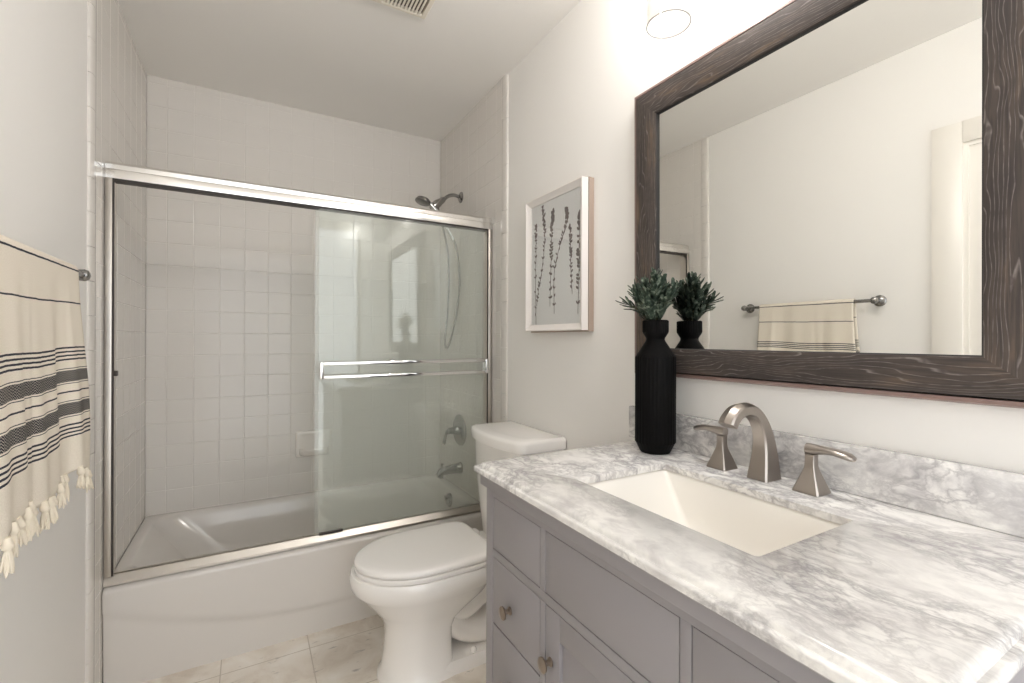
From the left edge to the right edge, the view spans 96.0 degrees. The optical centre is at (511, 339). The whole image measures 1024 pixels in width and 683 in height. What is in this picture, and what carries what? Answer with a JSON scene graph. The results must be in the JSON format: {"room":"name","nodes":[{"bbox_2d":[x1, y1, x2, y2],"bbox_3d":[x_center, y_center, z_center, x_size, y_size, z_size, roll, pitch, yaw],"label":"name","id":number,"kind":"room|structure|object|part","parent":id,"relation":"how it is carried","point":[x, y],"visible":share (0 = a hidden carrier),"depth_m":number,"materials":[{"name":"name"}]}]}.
{"room":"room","nodes":[
{"label":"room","id":0,"kind":"room"},
{"bbox_2d":[0,0,95,682],"bbox_3d":[-0.877,-0.030,0.498,0.120,2.546,4.234,0,0,-30],"label":"wall","id":1,"kind":"structure","parent":0,"point":[43,43],"depth_m":1.19,"materials":[{"name":"white paint"}]},
{"bbox_2d":[78,269,90,280],"bbox_3d":[-1.037,-0.176,0.974,0.074,0.054,0.704,0,0,-30],"label":"towel rail","id":2,"kind":"object","parent":1,"relation":"attached to","point":[84,275],"visible":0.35,"depth_m":1.26,"materials":[{"name":"silver metal"}]},
{"bbox_2d":[0,234,93,577],"bbox_3d":[-0.999,0.105,0.978,0.073,0.593,0.520,0,0,-30],"label":"striped towel","id":3,"kind":"object","parent":2,"relation":"hanging from","point":[45,401],"visible":1,"depth_m":0.94,"materials":[{"name":"fabric"}]},
{"bbox_2d":[85,0,96,682],"bbox_3d":[-1.378,-0.032,1.510,0.012,2.544,0.051,0,0,-30],"label":"trim","id":4,"kind":"structure","parent":1,"relation":"attached to","point":[92,4],"depth_m":1.50,"materials":[{"name":"white tile"}]},
{"bbox_2d":[95,0,145,682],"bbox_3d":[-1.595,-0.032,1.902,0.002,2.546,0.844,0,0,-30],"label":"tiled wall","id":5,"kind":"structure","parent":1,"relation":"attached to","point":[121,74],"depth_m":1.85,"materials":[{"name":"white tile"}]},
{"bbox_2d":[145,75,440,516],"bbox_3d":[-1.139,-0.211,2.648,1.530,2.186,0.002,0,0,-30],"label":"tiled wall","id":6,"kind":"structure","parent":0,"point":[245,300],"depth_m":2.56,"materials":[{"name":"white tile"}]},
{"bbox_2d":[295,429,331,457],"bbox_3d":[-1.123,0.594,2.621,0.190,0.147,0.064,0,0,-30],"label":"soap dish","id":7,"kind":"object","parent":6,"relation":"attached to","point":[312,442],"visible":1,"depth_m":2.63,"materials":[{"name":"white ceramic"}]},
{"bbox_2d":[142,615,485,682],"bbox_3d":[-0.155,1.286,0.912,1.854,0.080,4.234,0,0,-30],"label":"floor","id":8,"kind":"structure","parent":0,"point":[351,652],"depth_m":1.77,"materials":[{"name":"beige tile"}]},
{"bbox_2d":[102,474,482,682],"bbox_3d":[-0.951,1.057,2.311,1.528,0.372,0.773,0,0,-30],"label":"bathtub","id":9,"kind":"object","parent":8,"relation":"on","point":[160,626],"visible":0.73,"depth_m":1.91,"materials":[{"name":"white ceramic"}]},
{"bbox_2d":[103,161,492,587],"bbox_3d":[-0.774,0.121,2.006,1.528,1.500,0.092,0,0,-30],"label":"sliding shower door","id":10,"kind":"structure","parent":9,"relation":"on","point":[115,173],"depth_m":1.85,"materials":[{"name":"silver metal"}]},
{"bbox_3d":[-0.779,-0.599,2.019,1.528,0.060,0.062,0,0,-30],"label":"header rail","id":11,"kind":"part","parent":10,"relation":"part of","materials":[{"name":"silver metal"}]},
{"bbox_3d":[-0.501,0.141,2.188,0.805,1.406,0.006,0,0,-30],"label":"glass panel","id":12,"kind":"part","parent":10,"relation":"part of","materials":[{"name":"clear glass"}]},
{"bbox_3d":[-0.481,0.137,2.172,0.798,1.398,0.006,0,0,-30],"label":"glass panel","id":13,"kind":"part","parent":10,"relation":"part of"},
{"bbox_3d":[-0.365,0.926,2.664,0.022,0.076,0.076,0,0,-30],"label":"overflow plate","id":14,"kind":"part","parent":9,"relation":"part of","materials":[{"name":"silver metal"}]},
{"bbox_2d":[349,421,565,682],"bbox_3d":[-0.235,0.814,1.826,0.776,0.862,0.456,0,0,-30],"label":"toilet","id":15,"kind":"object","parent":8,"relation":"on","point":[427,585],"visible":0.73,"depth_m":1.69,"materials":[{"name":"white ceramic"}]},
{"bbox_3d":[-0.348,0.831,1.774,0.496,0.018,0.380,0,0,-30],"label":"seat","id":16,"kind":"part","parent":15,"relation":"part of","materials":[{"name":"white plastic"}]},
{"bbox_3d":[-0.348,0.807,1.774,0.496,0.025,0.380,0,0,-30],"label":"lid","id":17,"kind":"part","parent":15,"relation":"part of","materials":[{"name":"white plastic"}]},
{"bbox_3d":[-0.005,0.409,1.956,0.250,0.050,0.456,0,0,-30],"label":"tank lid","id":18,"kind":"part","parent":15,"relation":"part of","materials":[{"name":"white ceramic"}]},
{"bbox_3d":[0.002,0.643,1.961,0.229,0.419,0.432,0,0,-30],"label":"tank","id":19,"kind":"part","parent":15,"relation":"part of","materials":[{"name":"white"}]},
{"bbox_2d":[480,475,1023,682],"bbox_3d":[0.386,0.795,0.937,0.589,0.904,0.904,0,0,-30],"label":"vanity cabinet","id":20,"kind":"object","parent":8,"relation":"on","point":[562,607],"visible":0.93,"depth_m":0.83,"materials":[{"name":"grey paint"}]},
{"bbox_3d":[-0.016,0.636,1.075,0.026,0.032,0.029,0,0,-30],"label":"knob","id":21,"kind":"part","parent":20,"relation":"part of","materials":[{"name":"silver metal"}]},
{"bbox_3d":[0.012,0.805,1.069,0.017,0.188,0.214,0,0,-30],"label":"drawer","id":22,"kind":"part","parent":20,"relation":"part of","materials":[{"name":"grey paint"}]},
{"bbox_3d":[0.013,0.626,1.069,0.017,0.161,0.214,0,0,-30],"label":"drawer","id":23,"kind":"part","parent":20,"relation":"part of","materials":[{"name":"grey paint"}]},
{"bbox_3d":[0.067,0.654,0.930,0.026,0.032,0.029,0,0,-30],"label":"knob","id":24,"kind":"part","parent":20,"relation":"part of","materials":[{"name":"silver metal"}]},
{"bbox_3d":[0.164,0.822,0.811,0.008,0.454,0.251,0,0,-30],"label":"panel","id":25,"kind":"part","parent":20,"relation":"part of","materials":[{"name":"grey paint"}]},
{"bbox_3d":[0.160,0.821,0.809,0.017,0.548,0.339,0,0,-30],"label":"door","id":26,"kind":"part","parent":20,"relation":"part of","materials":[{"name":"grey paint"}]},
{"bbox_2d":[474,406,1023,682],"bbox_3d":[0.380,0.279,0.949,0.593,0.126,0.967,0,0,-30],"label":"countertop","id":27,"kind":"structure","parent":20,"relation":"on","point":[920,579],"depth_m":0.69,"materials":[{"name":"white stone"}]},
{"bbox_2d":[635,320,675,454],"bbox_3d":[0.406,0.131,1.306,0.111,0.372,0.111,0,0,-30],"label":"vase","id":28,"kind":"object","parent":27,"relation":"on","point":[655,362],"visible":1,"depth_m":1.26,"materials":[{"name":"black ceramic"}]},
{"bbox_2d":[615,267,682,319],"bbox_3d":[0.393,-0.116,1.300,0.127,0.178,0.195,0,0,-30],"label":"rosemary plant","id":29,"kind":"object","parent":28,"relation":"on","point":[654,298],"visible":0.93,"depth_m":1.28,"materials":[{"name":"green plant"}]},
{"bbox_2d":[588,469,840,555],"bbox_3d":[0.375,0.406,0.930,0.327,0.145,0.472,0,0,-30],"label":"undermount sink","id":30,"kind":"object","parent":27,"relation":"in","point":[754,526],"visible":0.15,"depth_m":1.04,"materials":[{"name":"white ceramic"}]},
{"bbox_2d":[693,403,856,496],"bbox_3d":[0.528,0.228,1.029,0.175,0.178,0.368,0,0,-30],"label":"faucet","id":31,"kind":"object","parent":27,"relation":"on","point":[764,466],"visible":1,"depth_m":1.03,"materials":[{"name":"silver metal"}]},
{"bbox_3d":[0.505,0.229,1.176,0.034,0.023,0.090,0,0,-30],"label":"lever","id":32,"kind":"part","parent":31,"relation":"part of","materials":[{"name":"silver metal"}]},
{"bbox_3d":[0.522,0.278,1.146,0.053,0.079,0.053,0,0,-30],"label":"handle","id":33,"kind":"part","parent":31,"relation":"part of","materials":[{"name":"silver metal"}]},
{"bbox_3d":[0.528,0.228,1.029,0.175,0.178,0.050,0,0,-30],"label":"spout","id":34,"kind":"part","parent":31,"relation":"part of","materials":[{"name":"silver metal"}]},
{"bbox_3d":[0.626,0.278,0.964,0.053,0.079,0.053,0,0,-30],"label":"handle","id":35,"kind":"part","parent":31,"relation":"part of","materials":[{"name":"silver metal"}]},
{"bbox_3d":[0.643,0.229,0.934,0.034,0.023,0.090,0,0,-30],"label":"lever","id":36,"kind":"part","parent":31,"relation":"part of","materials":[{"name":"silver metal"}]},
{"bbox_2d":[117,0,579,141],"bbox_3d":[-0.146,-1.341,0.912,1.854,0.080,4.234,0,0,-30],"label":"ceiling","id":37,"kind":"structure","parent":0,"point":[368,62],"depth_m":2.07,"materials":[{"name":"white paint"}]},
{"bbox_2d":[372,0,434,18],"bbox_3d":[-0.396,-1.292,1.685,0.253,0.018,0.255,0,0,-30],"label":"ceiling vent","id":38,"kind":"object","parent":37,"relation":"in","point":[418,8],"visible":1,"depth_m":1.78,"materials":[{"name":"beige plastic"}]},
{"bbox_2d":[439,79,501,501],"bbox_3d":[-0.265,-0.028,2.660,0.002,2.546,0.844,0,0,-30],"label":"tiled wall","id":39,"kind":"structure","parent":0,"point":[471,152],"depth_m":2.62,"materials":[{"name":"white tile"}]},
{"bbox_2d":[415,192,462,348],"bbox_3d":[-0.423,-0.408,2.653,0.291,0.929,0.094,0,0,-38],"label":"shower","id":40,"kind":"object","parent":39,"relation":"attached to","point":[421,200],"visible":0.85,"depth_m":2.70,"materials":[{"name":"silver metal"}]},
{"bbox_3d":[-0.415,-0.687,2.637,0.195,0.219,0.030,0,0,-30],"label":"handle","id":41,"kind":"part","parent":40,"relation":"part of","materials":[{"name":"silver metal"}]},
{"bbox_3d":[-0.355,-0.827,2.696,0.120,0.061,0.021,0,0,-30],"label":"shower arm","id":42,"kind":"part","parent":40,"relation":"part of","materials":[{"name":"silver metal"}]},
{"bbox_2d":[436,462,462,478],"bbox_3d":[-0.365,0.756,2.682,0.147,0.084,0.062,0,0,-30],"label":"tub spout","id":43,"kind":"object","parent":39,"relation":"attached to","point":[455,468],"visible":1,"depth_m":2.66,"materials":[{"name":"silver metal"}]},
{"bbox_2d":[442,414,465,445],"bbox_3d":[-0.354,0.535,2.706,0.105,0.184,0.184,0,0,-30],"label":"shower valve","id":44,"kind":"object","parent":39,"relation":"attached to","point":[458,429],"visible":1,"depth_m":2.69,"materials":[{"name":"silver metal"}]},
{"bbox_3d":[-0.362,0.561,2.704,0.090,0.109,0.062,0,0,-30],"label":"lever handle","id":45,"kind":"part","parent":44,"relation":"part of","materials":[{"name":"silver metal"}]},
{"bbox_2d":[501,0,1023,473],"bbox_3d":[0.577,-0.025,1.327,0.120,2.546,4.234,0,0,-30],"label":"wall","id":46,"kind":"structure","parent":0,"point":[572,109],"depth_m":1.61,"materials":[{"name":"white paint"}]},
{"bbox_2d":[501,74,508,420],"bbox_3d":[-0.038,-0.027,2.273,0.012,2.544,0.051,0,0,-30],"label":"trim","id":47,"kind":"structure","parent":46,"relation":"attached to","point":[505,79],"depth_m":2.26,"materials":[{"name":"white tile"}]},
{"bbox_2d":[525,176,593,332],"bbox_3d":[0.179,-0.312,1.848,0.055,0.564,0.394,0,0,-30],"label":"framed print","id":48,"kind":"object","parent":46,"relation":"attached to","point":[559,257],"visible":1,"depth_m":1.80,"materials":[{"name":"white paint"}]},
{"bbox_2d":[646,0,691,38],"bbox_3d":[0.564,-1.033,1.022,0.208,0.432,0.600,0,0,-30],"label":"vanity light","id":49,"kind":"object","parent":46,"relation":"attached to","point":[690,14],"visible":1,"depth_m":1.20,"materials":[{"name":"silver metal"}]},
{"bbox_3d":[0.408,-0.996,1.199,0.112,0.350,0.112,0,0,-30],"label":"lamp shade","id":50,"kind":"part","parent":49,"relation":"part of","materials":[{"name":"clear glass"}]},
{"bbox_2d":[634,0,1023,408],"bbox_3d":[0.622,-0.334,1.084,0.037,0.888,0.918,0,0,-30],"label":"wall mirror","id":51,"kind":"object","parent":46,"relation":"attached to","point":[833,189],"visible":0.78,"depth_m":0.94,"materials":[{"name":"brown mirror"}]},
{"bbox_3d":[0.423,-0.333,1.430,0.034,0.856,0.085,0,0,-30],"label":"frame rail","id":52,"kind":"part","parent":51,"relation":"part of","materials":[{"name":"brown wood"}]},
{"bbox_3d":[0.620,-0.720,1.083,0.034,0.081,0.881,0,0,-30],"label":"frame rail","id":53,"kind":"part","parent":51,"relation":"part of","materials":[{"name":"brown wood"}]},
{"bbox_3d":[0.621,0.062,1.085,0.034,0.067,0.881,0,0,-30],"label":"frame rail","id":54,"kind":"part","parent":51,"relation":"part of","materials":[{"name":"brown wood"}]},
{"bbox_3d":[0.818,-0.332,0.738,0.034,0.856,0.085,0,0,-30],"label":"frame rail","id":55,"kind":"part","parent":51,"relation":"part of","materials":[{"name":"brown wood"}]}
]}

